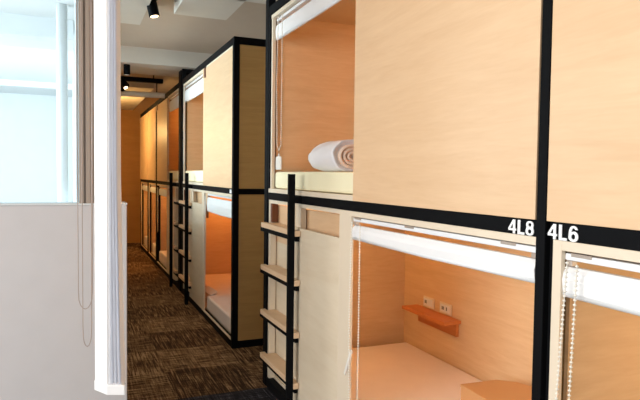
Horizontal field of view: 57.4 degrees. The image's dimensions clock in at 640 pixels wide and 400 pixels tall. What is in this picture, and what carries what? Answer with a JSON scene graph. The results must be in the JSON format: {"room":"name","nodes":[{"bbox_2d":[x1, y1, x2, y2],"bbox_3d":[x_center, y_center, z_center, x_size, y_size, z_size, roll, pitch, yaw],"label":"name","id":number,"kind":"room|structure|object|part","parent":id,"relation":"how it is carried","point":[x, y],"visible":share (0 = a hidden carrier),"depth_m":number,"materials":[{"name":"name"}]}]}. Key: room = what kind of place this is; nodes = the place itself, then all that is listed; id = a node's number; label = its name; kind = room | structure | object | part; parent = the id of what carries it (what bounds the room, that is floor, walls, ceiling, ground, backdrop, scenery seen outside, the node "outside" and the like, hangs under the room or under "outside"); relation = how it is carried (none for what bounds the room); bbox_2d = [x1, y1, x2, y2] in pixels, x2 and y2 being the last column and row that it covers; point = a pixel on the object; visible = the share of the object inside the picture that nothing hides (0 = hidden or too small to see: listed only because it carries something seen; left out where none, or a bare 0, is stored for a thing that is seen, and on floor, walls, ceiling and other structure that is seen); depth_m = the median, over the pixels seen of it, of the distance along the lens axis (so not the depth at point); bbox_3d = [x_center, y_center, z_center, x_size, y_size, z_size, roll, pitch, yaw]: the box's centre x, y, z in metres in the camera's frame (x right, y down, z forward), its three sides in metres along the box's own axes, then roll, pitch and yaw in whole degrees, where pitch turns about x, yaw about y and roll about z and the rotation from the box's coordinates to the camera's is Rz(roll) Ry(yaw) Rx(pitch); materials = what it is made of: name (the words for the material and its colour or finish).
{"room":"dormitory","nodes":[
{"label":"dormitory","id":0,"kind":"room"},
{"bbox_2d":[0,93,72,201],"bbox_3d":[-6.103,-0.470,9.402,3.920,2.600,0.100,0,3,-23],"label":"window","id":1,"kind":"structure","parent":0,"point":[28,122],"depth_m":9.85,"materials":[{"name":"glass"}]},
{"bbox_2d":[0,205,126,399],"bbox_3d":[-2.856,0.608,2.051,4.140,1.158,0.150,0,3,-23],"label":"wall","id":2,"kind":"structure","parent":0,"point":[44,355],"depth_m":2.65,"materials":[{"name":"paint"}]},
{"bbox_2d":[0,202,126,205],"bbox_3d":[-2.848,0.025,2.027,4.142,0.008,0.156,0,3,-23],"label":"trim","id":3,"kind":"structure","parent":2,"relation":"on","point":[1,203],"depth_m":2.65,"materials":[{"name":"white paint"}]},
{"bbox_2d":[78,0,93,202],"bbox_3d":[-2.902,-0.694,1.958,3.996,1.434,0.130,0,3,-23],"label":"window","id":4,"kind":"structure","parent":2,"relation":"in","point":[85,192],"depth_m":2.68,"materials":[{"name":"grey metal"}]},
{"bbox_2d":[73,0,93,201],"bbox_3d":[-2.756,-0.309,6.650,0.090,2.600,8.310,0,3,-23],"label":"wall","id":5,"kind":"structure","parent":0,"point":[75,114],"depth_m":2.93,"materials":[{"name":"white paint"}]},
{"bbox_2d":[0,0,265,96],"bbox_3d":[-2.886,-1.625,4.601,6.100,0.200,12.060,0,3,-23],"label":"ceiling","id":6,"kind":"structure","parent":0,"point":[168,31],"depth_m":5.48,"materials":[{"name":"white paint"}]},
{"bbox_2d":[0,79,72,90],"bbox_3d":[-5.481,-1.660,7.923,3.920,0.080,0.200,0,3,-23],"label":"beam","id":7,"kind":"structure","parent":6,"relation":"attached to","point":[3,83],"depth_m":8.40,"materials":[{"name":"white paint"}]},
{"bbox_2d":[0,12,73,51],"bbox_3d":[-4.009,-1.450,4.458,3.920,0.165,0.540,0,3,-23],"label":"beam","id":8,"kind":"structure","parent":6,"relation":"attached to","point":[16,30],"depth_m":4.89,"materials":[{"name":"white paint"}]},
{"bbox_2d":[76,0,125,394],"bbox_3d":[-0.820,-0.334,2.243,0.280,2.125,0.125,3,3,40],"label":"blind","id":9,"kind":"object","parent":6,"relation":"hanging from","point":[110,372],"visible":1,"depth_m":2.19,"materials":[{"name":"grey fabric"}]},
{"bbox_3d":[-0.928,-0.401,2.305,0.060,1.680,0.003,0,3,-23],"label":"pull cord","id":10,"kind":"part","parent":9,"relation":"part of","materials":[{"name":"white plastic"}]},
{"bbox_3d":[-0.916,-0.326,2.292,0.040,1.827,0.003,0,3,-23],"label":"pull cord","id":11,"kind":"part","parent":9,"relation":"part of","materials":[{"name":"white plastic"}]},
{"bbox_2d":[120,0,150,24],"bbox_3d":[-0.566,-1.309,2.007,0.440,0.150,5.250,0,3,-23],"label":"ceiling box","id":12,"kind":"object","parent":6,"relation":"attached to","point":[131,11],"visible":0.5,"depth_m":4.11,"materials":[{"name":"paint"}]},
{"bbox_2d":[122,75,162,83],"bbox_3d":[-2.283,-1.498,6.789,0.890,0.225,0.060,0,3,-23],"label":"ceiling track","id":13,"kind":"object","parent":6,"relation":"attached to","point":[129,79],"visible":0.38,"depth_m":6.86,"materials":[{"name":"black metal"}]},
{"bbox_2d":[121,76,128,91],"bbox_3d":[-2.270,-1.328,6.677,0.173,0.176,0.166,0,3,-23],"label":"track spotlight","id":14,"kind":"object","parent":13,"relation":"attached to","point":[124,84],"visible":0.59,"depth_m":6.64,"materials":[{"name":"black metal"}]},
{"bbox_2d":[121,83,164,97],"bbox_3d":[-2.276,-1.293,6.801,0.911,0.182,0.066,0,3,-23],"label":"tube","id":15,"kind":"object","parent":13,"relation":"hanging from","point":[156,94],"visible":0.53,"depth_m":6.86,"materials":[{"name":"white metal"}]},
{"bbox_2d":[147,0,159,17],"bbox_3d":[-1.136,-1.365,4.020,0.135,0.224,0.140,0,3,-23],"label":"spotlight","id":16,"kind":"object","parent":6,"relation":"attached to","point":[152,8],"visible":1,"depth_m":3.98,"materials":[{"name":"plastic"}]},
{"bbox_2d":[121,45,211,76],"bbox_3d":[-1.568,-1.506,6.499,1.990,0.165,0.690,0,3,-23],"label":"ceiling beam","id":17,"kind":"structure","parent":6,"relation":"attached to","point":[141,60],"depth_m":6.14,"materials":[{"name":"paint"}]},
{"bbox_2d":[124,64,129,74],"bbox_3d":[-2.014,-1.357,6.094,0.063,0.107,0.063,0,3,-23],"label":"spotlight","id":18,"kind":"object","parent":17,"relation":"attached to","point":[126,66],"visible":1,"depth_m":6.07,"materials":[{"name":"black metal"}]},
{"bbox_2d":[174,0,244,19],"bbox_3d":[-0.760,-1.396,3.998,0.380,0.150,0.570,0,3,-23],"label":"ceiling box","id":19,"kind":"object","parent":6,"relation":"attached to","point":[214,9],"visible":1,"depth_m":4.04,"materials":[{"name":"paint"}]},
{"bbox_2d":[239,0,276,3],"bbox_3d":[0.650,-1.293,2.009,1.420,0.150,4.300,0,3,-23],"label":"ceiling box","id":20,"kind":"object","parent":6,"relation":"attached to","point":[253,1],"depth_m":3.86,"materials":[{"name":"paint"}]},
{"bbox_2d":[121,81,153,109],"bbox_3d":[-3.334,-1.659,9.249,0.970,0.140,3.160,0,3,-23],"label":"ceiling","id":21,"kind":"structure","parent":0,"point":[127,103],"depth_m":8.84,"materials":[{"name":"paint"}]},
{"bbox_2d":[121,97,159,238],"bbox_3d":[-3.436,-0.570,10.922,2.180,2.740,0.100,0,3,-23],"label":"wall","id":22,"kind":"structure","parent":0,"point":[130,119],"depth_m":10.85,"materials":[{"name":"brown wood"}]},
{"bbox_2d":[127,239,139,242],"bbox_3d":[-3.804,0.768,10.769,1.190,0.070,0.012,0,3,-23],"label":"baseboard","id":23,"kind":"structure","parent":22,"relation":"attached to","point":[128,240],"depth_m":10.90,"materials":[{"name":"brown wood"}]},
{"bbox_2d":[127,243,277,399],"bbox_3d":[-2.467,1.149,3.662,6.110,0.050,14.560,0,3,-23],"label":"floor","id":24,"kind":"structure","parent":0,"point":[174,353],"depth_m":4.27,"materials":[{"name":"carpet"}]},
{"bbox_2d":[56,3,67,201],"bbox_3d":[-2.014,-0.211,4.572,0.079,2.600,0.079,0,3,-23],"label":"column","id":25,"kind":"structure","parent":24,"relation":"on","point":[61,9],"depth_m":4.52,"materials":[{"name":"white paint"}]},
{"bbox_2d":[140,109,147,254],"bbox_3d":[-2.460,-0.302,9.865,1.012,2.320,1.070,0,3,-23],"label":"bunk","id":26,"kind":"object","parent":24,"relation":"on","point":[143,117],"visible":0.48,"depth_m":9.80,"materials":[{"name":"beige wood"}]},
{"bbox_3d":[-3.093,-0.323,10.150,0.045,2.320,0.050,0,3,-23],"label":"post","id":27,"kind":"part","parent":26,"relation":"part of","materials":[{"name":"black metal"}]},
{"bbox_3d":[-2.658,0.228,10.361,0.915,1.103,0.038,0,3,-23],"label":"panel","id":28,"kind":"part","parent":26,"relation":"part of","materials":[{"name":"brown wood"}]},
{"bbox_2d":[141,183,146,220],"bbox_3d":[-2.889,0.054,9.694,0.067,0.651,0.900,0,3,-23],"label":"roller blind","id":29,"kind":"object","parent":26,"relation":"attached to","point":[144,187],"visible":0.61,"depth_m":10.04,"materials":[{"name":"white fabric"}]},
{"bbox_3d":[-3.078,0.045,10.068,0.008,0.632,0.039,-1,3,-29],"label":"bead cord","id":30,"kind":"part","parent":29,"relation":"part of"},
{"bbox_3d":[-2.911,-0.865,9.646,0.007,1.046,1.058,0,3,-23],"label":"door","id":31,"kind":"part","parent":26,"relation":"part of","materials":[{"name":"brown wood"}]},
{"bbox_3d":[-2.910,0.253,9.701,0.014,1.103,0.970,0,3,-23],"label":"opening frame","id":32,"kind":"part","parent":26,"relation":"part of","materials":[{"name":"brown wood"}]},
{"bbox_3d":[-2.695,-0.278,9.212,0.045,2.320,0.050,0,3,-23],"label":"post","id":33,"kind":"part","parent":26,"relation":"part of","materials":[{"name":"black metal"}]},
{"bbox_2d":[147,102,155,263],"bbox_3d":[-2.054,-0.256,8.909,1.012,2.320,0.970,0,3,-23],"label":"bunk","id":34,"kind":"object","parent":24,"relation":"on","point":[151,115],"visible":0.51,"depth_m":8.91,"materials":[{"name":"beige wood"}]},
{"bbox_3d":[-2.667,-0.275,9.148,0.045,2.320,0.050,0,3,-23],"label":"post","id":35,"kind":"part","parent":34,"relation":"part of","materials":[{"name":"black metal"}]},
{"bbox_3d":[-2.505,-0.819,8.690,0.007,1.046,0.958,0,3,-23],"label":"door","id":36,"kind":"part","parent":34,"relation":"part of","materials":[{"name":"brown wood"}]},
{"bbox_3d":[-2.232,0.276,9.359,0.915,1.103,0.038,0,3,-23],"label":"panel","id":37,"kind":"part","parent":34,"relation":"part of","materials":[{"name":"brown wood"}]},
{"bbox_2d":[149,184,155,205],"bbox_3d":[-2.485,0.100,8.743,0.067,0.651,0.810,0,3,-23],"label":"roller blind","id":38,"kind":"object","parent":34,"relation":"attached to","point":[152,189],"visible":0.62,"depth_m":8.79,"materials":[{"name":"white fabric"}]},
{"bbox_3d":[-2.503,0.299,8.745,0.014,1.103,0.870,0,3,-23],"label":"opening frame","id":39,"kind":"part","parent":34,"relation":"part of","materials":[{"name":"brown wood"}]},
{"bbox_2d":[152,243,155,253],"bbox_3d":[-2.051,0.755,8.964,0.914,0.146,0.780,0,3,-23],"label":"mattress","id":40,"kind":"object","parent":34,"relation":"on","point":[153,244],"visible":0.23,"depth_m":8.98,"materials":[{"name":"white fabric"}]},
{"bbox_2d":[156,70,189,290],"bbox_3d":[-1.467,-0.255,7.532,1.008,2.450,1.980,0,3,-23],"label":"bunk","id":41,"kind":"object","parent":24,"relation":"on","point":[170,132],"visible":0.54,"depth_m":7.66,"materials":[{"name":"beige wood"}]},
{"bbox_3d":[-2.276,-0.230,8.228,0.045,2.320,0.070,0,3,-23],"label":"post","id":42,"kind":"part","parent":41,"relation":"part of","materials":[{"name":"black metal"}]},
{"bbox_3d":[-1.842,0.320,8.440,0.915,1.103,0.058,0,3,-23],"label":"panel","id":43,"kind":"part","parent":41,"relation":"part of","materials":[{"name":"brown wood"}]},
{"bbox_2d":[157,186,166,230],"bbox_3d":[-2.083,0.146,7.798,0.067,0.651,0.865,0,3,-23],"label":"roller blind","id":44,"kind":"object","parent":41,"relation":"attached to","point":[163,192],"visible":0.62,"depth_m":8.04,"materials":[{"name":"white fabric"}]},
{"bbox_3d":[-2.265,0.138,8.155,0.008,0.632,0.039,-1,3,-29],"label":"bead cord","id":45,"kind":"part","parent":44,"relation":"part of","materials":[{"name":"white plastic"}]},
{"bbox_2d":[159,250,166,267],"bbox_3d":[-1.492,0.820,7.611,0.944,0.146,1.730,0,3,-23],"label":"mattress","id":46,"kind":"object","parent":41,"relation":"on","point":[162,254],"visible":0.19,"depth_m":7.91,"materials":[{"name":"white fabric"}]},
{"bbox_3d":[-2.091,-0.773,7.755,0.022,1.046,0.964,0,3,-23],"label":"door","id":47,"kind":"part","parent":41,"relation":"part of","materials":[{"name":"brown wood"}]},
{"bbox_3d":[-2.095,0.346,7.768,0.014,1.103,0.970,0,3,-23],"label":"opening frame","id":48,"kind":"part","parent":41,"relation":"part of","materials":[{"name":"beige wood"}]},
{"bbox_3d":[-1.802,0.442,7.081,0.016,0.972,0.530,0,3,-23],"label":"door","id":49,"kind":"part","parent":41,"relation":"part of","materials":[{"name":"brown wood"}]},
{"bbox_3d":[-1.725,0.385,6.959,0.038,1.103,0.810,0,3,-23],"label":"closed frame","id":50,"kind":"part","parent":41,"relation":"part of","materials":[{"name":"beige wood"}]},
{"bbox_2d":[168,92,178,164],"bbox_3d":[-1.721,-0.831,6.933,0.067,0.831,0.808,0,3,-23],"label":"roller blind","id":51,"kind":"object","parent":41,"relation":"hanging from","point":[174,104],"visible":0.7,"depth_m":7.05,"materials":[{"name":"white fabric"}]},
{"bbox_3d":[-1.879,-0.836,7.233,0.009,0.812,0.048,0,3,-21],"label":"bead cord","id":52,"kind":"part","parent":51,"relation":"part of","materials":[{"name":"white plastic"}]},
{"bbox_2d":[169,171,177,179],"bbox_3d":[-1.478,-0.316,7.563,0.944,0.112,1.730,0,3,-23],"label":"mattress","id":53,"kind":"object","parent":41,"relation":"on","point":[175,173],"visible":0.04,"depth_m":6.91,"materials":[{"name":"white fabric"}]},
{"bbox_3d":[-1.702,-0.739,6.885,0.042,1.063,0.944,0,3,-23],"label":"opening frame","id":54,"kind":"part","parent":41,"relation":"part of","materials":[{"name":"wood"}]},
{"bbox_3d":[-1.541,-0.212,6.497,0.045,2.450,0.130,0,3,-23],"label":"post","id":55,"kind":"part","parent":41,"relation":"part of","materials":[{"name":"black metal"}]},
{"bbox_2d":[169,173,178,286],"bbox_3d":[-1.640,0.351,6.594,0.070,1.314,0.336,0,3,-23],"label":"ladder","id":56,"kind":"object","parent":24,"relation":"on","point":[172,270],"visible":0.91,"depth_m":6.71,"materials":[{"name":"black metal"}]},
{"bbox_3d":[-1.716,0.345,6.727,0.034,1.314,0.026,0,3,-23],"label":"rail","id":57,"kind":"part","parent":56,"relation":"part of","materials":[{"name":"black metal"}]},
{"bbox_2d":[178,173,191,304],"bbox_3d":[-1.402,0.375,6.102,0.122,1.314,0.616,0,3,-23],"label":"ladder","id":58,"kind":"object","parent":24,"relation":"on","point":[185,278],"visible":0.93,"depth_m":5.82,"materials":[{"name":"black metal"}]},
{"bbox_3d":[-1.329,0.389,5.817,0.034,1.314,0.026,0,3,-23],"label":"rail","id":59,"kind":"part","parent":58,"relation":"part of","materials":[{"name":"black metal"}]},
{"bbox_2d":[181,36,265,348],"bbox_3d":[-0.620,-0.159,5.540,1.008,2.450,2.215,0,3,-23],"label":"bunk","id":60,"kind":"object","parent":24,"relation":"on","point":[225,124],"visible":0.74,"depth_m":4.44,"materials":[{"name":"beige wood"}]},
{"bbox_3d":[-1.481,-0.205,6.356,0.045,2.450,0.036,0,3,-23],"label":"post","id":61,"kind":"part","parent":60,"relation":"part of","materials":[{"name":"black metal"}]},
{"bbox_3d":[-1.033,-0.715,6.522,0.915,1.064,0.024,0,3,-23],"label":"panel","id":62,"kind":"part","parent":60,"relation":"part of","materials":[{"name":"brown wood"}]},
{"bbox_3d":[-1.357,0.553,6.170,0.008,0.845,0.443,0,3,-23],"label":"ladder panel","id":63,"kind":"part","parent":60,"relation":"part of","materials":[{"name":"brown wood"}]},
{"bbox_3d":[-1.268,0.437,5.885,0.038,1.103,1.054,0,3,-23],"label":"closed frame","id":64,"kind":"part","parent":60,"relation":"part of","materials":[{"name":"beige wood"}]},
{"bbox_2d":[183,74,202,161],"bbox_3d":[-1.242,-0.776,5.806,0.067,0.831,1.049,0,3,-23],"label":"roller blind","id":65,"kind":"object","parent":60,"relation":"hanging from","point":[194,89],"visible":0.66,"depth_m":5.99,"materials":[{"name":"white fabric"}]},
{"bbox_3d":[-1.445,-0.787,6.213,0.008,0.812,0.049,-1,3,-28],"label":"bead cord","id":66,"kind":"part","parent":65,"relation":"part of","materials":[{"name":"white plastic"}]},
{"bbox_3d":[-1.248,-0.687,5.818,0.042,1.063,1.093,0,3,-23],"label":"opening frame","id":67,"kind":"part","parent":60,"relation":"part of","materials":[{"name":"beige wood"}]},
{"bbox_2d":[185,170,202,181],"bbox_3d":[-0.614,-0.218,5.531,0.944,0.112,2.070,0,3,-23],"label":"mattress","id":68,"kind":"object","parent":60,"relation":"on","point":[196,175],"visible":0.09,"depth_m":5.77,"materials":[{"name":"white fabric"}]},
{"bbox_3d":[-1.201,0.510,5.668,0.016,0.972,0.595,0,3,-23],"label":"door","id":69,"kind":"part","parent":60,"relation":"part of","materials":[{"name":"brown wood"}]},
{"bbox_3d":[-1.233,0.031,5.873,0.007,0.226,1.040,0,3,-23],"label":"transom panel","id":70,"kind":"part","parent":60,"relation":"part of","materials":[{"name":"brown wood"}]},
{"bbox_3d":[-0.872,0.484,4.890,0.014,1.103,1.089,0,3,-23],"label":"opening frame","id":71,"kind":"part","parent":60,"relation":"part of","materials":[{"name":"beige wood"}]},
{"bbox_2d":[205,273,230,332],"bbox_3d":[-0.631,0.928,5.585,0.944,0.126,2.080,0,3,-23],"label":"mattress","id":72,"kind":"object","parent":60,"relation":"on","point":[218,304],"visible":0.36,"depth_m":5.25,"materials":[{"name":"white fabric"}]},
{"bbox_2d":[204,194,231,295],"bbox_3d":[-0.856,0.426,4.996,0.134,0.941,1.218,0,3,-23],"label":"roller blind","id":73,"kind":"object","parent":60,"relation":"hanging from","point":[220,207],"visible":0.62,"depth_m":5.04,"materials":[{"name":"white fabric"}]},
{"bbox_3d":[-1.035,0.327,5.261,0.008,0.732,0.039,-1,3,-29],"label":"bead cord","id":74,"kind":"part","parent":73,"relation":"part of","materials":[{"name":"white plastic"}]},
{"bbox_3d":[-0.846,-0.632,4.826,0.022,1.046,1.050,0,3,-23],"label":"door","id":75,"kind":"part","parent":60,"relation":"part of","materials":[{"name":"brown wood"}]},
{"bbox_3d":[-0.632,-0.044,4.360,0.045,2.320,0.045,0,3,-23],"label":"post","id":76,"kind":"part","parent":60,"relation":"part of","materials":[{"name":"black metal"}]},
{"bbox_3d":[-0.198,0.507,4.571,0.915,1.103,0.033,0,3,-23],"label":"panel","id":77,"kind":"part","parent":60,"relation":"part of","materials":[{"name":"brown wood"}]},
{"bbox_3d":[-0.183,-0.619,4.523,0.915,1.064,0.033,0,3,-23],"label":"panel","id":78,"kind":"part","parent":60,"relation":"part of","materials":[{"name":"brown wood"}]},
{"bbox_2d":[259,174,301,399],"bbox_3d":[-0.235,0.508,3.355,0.122,1.314,0.643,0,3,-23],"label":"ladder","id":79,"kind":"object","parent":24,"relation":"on","point":[282,369],"visible":0.95,"depth_m":3.07,"materials":[{"name":"black metal"}]},
{"bbox_3d":[-0.156,0.521,3.057,0.034,1.314,0.026,0,3,-23],"label":"rail","id":80,"kind":"part","parent":79,"relation":"part of","materials":[{"name":"black metal"}]},
{"bbox_2d":[263,0,552,399],"bbox_3d":[0.571,-0.024,2.747,1.001,2.450,2.343,0,3,-23],"label":"bunk","id":81,"kind":"object","parent":24,"relation":"on","point":[444,105],"visible":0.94,"depth_m":2.43,"materials":[{"name":"beige wood"}]},
{"bbox_3d":[-0.314,-0.073,3.610,0.045,2.450,0.060,0,3,-23],"label":"post","id":82,"kind":"part","parent":81,"relation":"part of","materials":[{"name":"black metal"}]},
{"bbox_3d":[-0.296,-0.590,3.544,0.028,1.039,0.030,0,3,-23],"label":"post","id":83,"kind":"part","parent":81,"relation":"part of","materials":[{"name":"black metal"}]},
{"bbox_3d":[0.134,-0.583,3.776,0.915,1.064,0.048,0,3,-23],"label":"panel","id":84,"kind":"part","parent":81,"relation":"part of","materials":[{"name":"brown wood"}]},
{"bbox_3d":[-0.189,0.685,3.421,0.008,0.845,0.424,0,3,-23],"label":"ladder panel","id":85,"kind":"part","parent":81,"relation":"part of","materials":[{"name":"brown wood"}]},
{"bbox_3d":[-0.097,0.570,3.128,0.038,1.103,1.053,0,3,-23],"label":"closed frame","id":86,"kind":"part","parent":81,"relation":"part of","materials":[{"name":"beige wood"}]},
{"bbox_3d":[-0.062,0.164,3.116,0.007,0.226,1.039,0,3,-23],"label":"transom panel","id":87,"kind":"part","parent":81,"relation":"part of","materials":[{"name":"brown wood"}]},
{"bbox_2d":[276,0,340,169],"bbox_3d":[-0.048,-0.608,2.993,0.070,0.902,1.106,0,3,-23],"label":"roller blind","id":88,"kind":"object","parent":81,"relation":"hanging from","point":[304,11],"visible":1,"depth_m":3.19,"materials":[{"name":"white fabric"}]},
{"bbox_3d":[-0.233,-0.672,3.362,0.013,0.777,0.083,0,3,-26],"label":"bead cord","id":89,"kind":"part","parent":88,"relation":"part of","materials":[{"name":"white plastic"}]},
{"bbox_3d":[-0.063,-0.553,3.030,0.042,1.063,1.207,0,3,-23],"label":"opening frame","id":90,"kind":"part","parent":81,"relation":"part of","materials":[{"name":"beige wood"}]},
{"bbox_2d":[275,172,352,193],"bbox_3d":[0.584,-0.075,2.711,0.944,0.099,2.165,0,3,-23],"label":"mattress","id":91,"kind":"object","parent":81,"relation":"on","point":[334,182],"visible":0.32,"depth_m":2.88,"materials":[{"name":"white fabric"}]},
{"bbox_2d":[308,139,353,171],"bbox_3d":[0.074,-0.224,2.991,0.215,0.155,0.553,0,3,-18],"label":"duvet","id":92,"kind":"object","parent":91,"relation":"on","point":[329,156],"visible":0.74,"depth_m":2.75,"materials":[{"name":"white fabric"}]},
{"bbox_3d":[-0.033,0.642,2.919,0.016,0.972,0.613,0,3,-23],"label":"door","id":93,"kind":"part","parent":81,"relation":"part of","materials":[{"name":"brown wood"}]},
{"bbox_3d":[0.621,-1.078,2.701,0.895,0.020,2.252,0,3,-23],"label":"ceiling panel","id":94,"kind":"part","parent":81,"relation":"part of","materials":[{"name":"brown wood"}]},
{"bbox_2d":[351,342,481,399],"bbox_3d":[0.570,1.065,2.760,0.944,0.124,2.165,0,3,-23],"label":"mattress","id":95,"kind":"object","parent":81,"relation":"on","point":[397,371],"visible":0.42,"depth_m":3.26,"materials":[{"name":"white fabric"}]},
{"bbox_2d":[460,380,531,399],"bbox_3d":[0.873,0.945,2.643,0.326,0.131,0.401,0,3,-23],"label":"pillow","id":96,"kind":"object","parent":95,"relation":"on","point":[492,389],"visible":0.9,"depth_m":2.70,"materials":[{"name":"white fabric"}]},
{"bbox_2d":[423,296,434,308],"bbox_3d":[0.686,0.647,3.695,0.013,0.066,0.116,0,3,-23],"label":"power outlet","id":97,"kind":"object","parent":81,"relation":"attached to","point":[427,301],"visible":1,"depth_m":3.69,"materials":[{"name":"white plastic"}]},
{"bbox_2d":[424,297,432,306],"bbox_3d":[0.683,0.647,3.693,0.003,0.046,0.096,0,3,-23],"label":"socket","id":98,"kind":"object","parent":97,"relation":"attached to","point":[428,302],"depth_m":3.69,"materials":[{"name":"plastic"}]},
{"bbox_2d":[402,304,460,336],"bbox_3d":[0.674,0.742,3.588,0.119,0.100,0.465,0,3,-23],"label":"wall shelf","id":99,"kind":"object","parent":81,"relation":"attached to","point":[445,323],"visible":1,"depth_m":3.53,"materials":[{"name":"brown wood"}]},
{"bbox_3d":[0.321,0.620,2.083,0.014,1.103,1.199,0,3,-23],"label":"opening frame","id":100,"kind":"part","parent":81,"relation":"part of","materials":[{"name":"beige wood"}]},
{"bbox_2d":[344,217,535,399],"bbox_3d":[0.347,0.532,2.030,0.070,0.872,1.075,0,3,-23],"label":"roller blind","id":101,"kind":"object","parent":81,"relation":"attached to","point":[514,266],"visible":0.98,"depth_m":1.87,"materials":[{"name":"white fabric"},{"name":"white metal"},{"name":"plastic"}]},
{"bbox_3d":[0.143,0.520,2.445,0.013,0.856,0.088,0,3,-26],"label":"bead cord","id":102,"kind":"part","parent":101,"relation":"part of","materials":[{"name":"white plastic"}]},
{"bbox_2d":[440,301,451,315],"bbox_3d":[0.757,0.655,3.529,0.013,0.066,0.116,0,3,-23],"label":"power outlet","id":103,"kind":"object","parent":81,"relation":"attached to","point":[445,308],"visible":1,"depth_m":3.52,"materials":[{"name":"white plastic"}]},
{"bbox_2d":[440,303,449,313],"bbox_3d":[0.753,0.655,3.528,0.003,0.046,0.096,0,3,-23],"label":"socket","id":104,"kind":"object","parent":103,"relation":"attached to","point":[444,307],"depth_m":3.52,"materials":[{"name":"plastic"}]},
{"bbox_3d":[0.364,-0.488,1.980,0.022,1.033,1.064,0,3,-23],"label":"door","id":105,"kind":"part","parent":81,"relation":"part of","materials":[{"name":"brown wood"}]},
{"bbox_3d":[1.019,0.592,2.951,0.018,1.103,2.252,0,3,-23],"label":"panel","id":106,"kind":"part","parent":81,"relation":"part of","materials":[{"name":"brown wood"}]},
{"bbox_3d":[0.583,0.094,1.500,0.045,2.320,0.031,0,3,-23],"label":"post","id":107,"kind":"part","parent":81,"relation":"part of","materials":[{"name":"black metal"}]},
{"bbox_2d":[545,0,639,399],"bbox_3d":[1.435,0.139,0.715,1.001,2.320,2.081,0,3,-23],"label":"bunk","id":108,"kind":"object","parent":24,"relation":"on","point":[593,195],"visible":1,"depth_m":1.38,"materials":[{"name":"beige wood"}]},
{"bbox_3d":[0.602,0.095,1.476,0.029,2.320,0.026,0,3,-23],"label":"post","id":109,"kind":"part","parent":108,"relation":"part of","materials":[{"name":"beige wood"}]},
{"bbox_3d":[1.029,0.646,1.684,0.915,1.103,0.014,0,3,-23],"label":"panel","id":110,"kind":"part","parent":108,"relation":"part of","materials":[{"name":"brown wood"}]},
{"bbox_3d":[0.862,-0.431,0.796,0.014,1.033,1.428,0,3,-23],"label":"door","id":111,"kind":"part","parent":108,"relation":"part of","materials":[{"name":"brown wood"}]},
{"bbox_3d":[0.843,0.679,0.855,0.014,1.103,1.354,0,3,-23],"label":"opening frame","id":112,"kind":"part","parent":108,"relation":"part of","materials":[{"name":"beige wood"}]},
{"bbox_2d":[555,253,639,399],"bbox_3d":[0.841,0.557,0.868,0.070,0.804,1.260,0,3,-23],"label":"roller blind","id":113,"kind":"object","parent":108,"relation":"attached to","point":[608,290],"visible":1,"depth_m":1.34,"materials":[{"name":"white fabric"},{"name":"white metal"},{"name":"plastic"}]},
{"bbox_3d":[0.584,0.539,1.406,0.014,0.788,0.064,0,3,-26],"label":"bead cord","id":114,"kind":"part","parent":113,"relation":"part of","materials":[{"name":"white plastic"}]}
]}

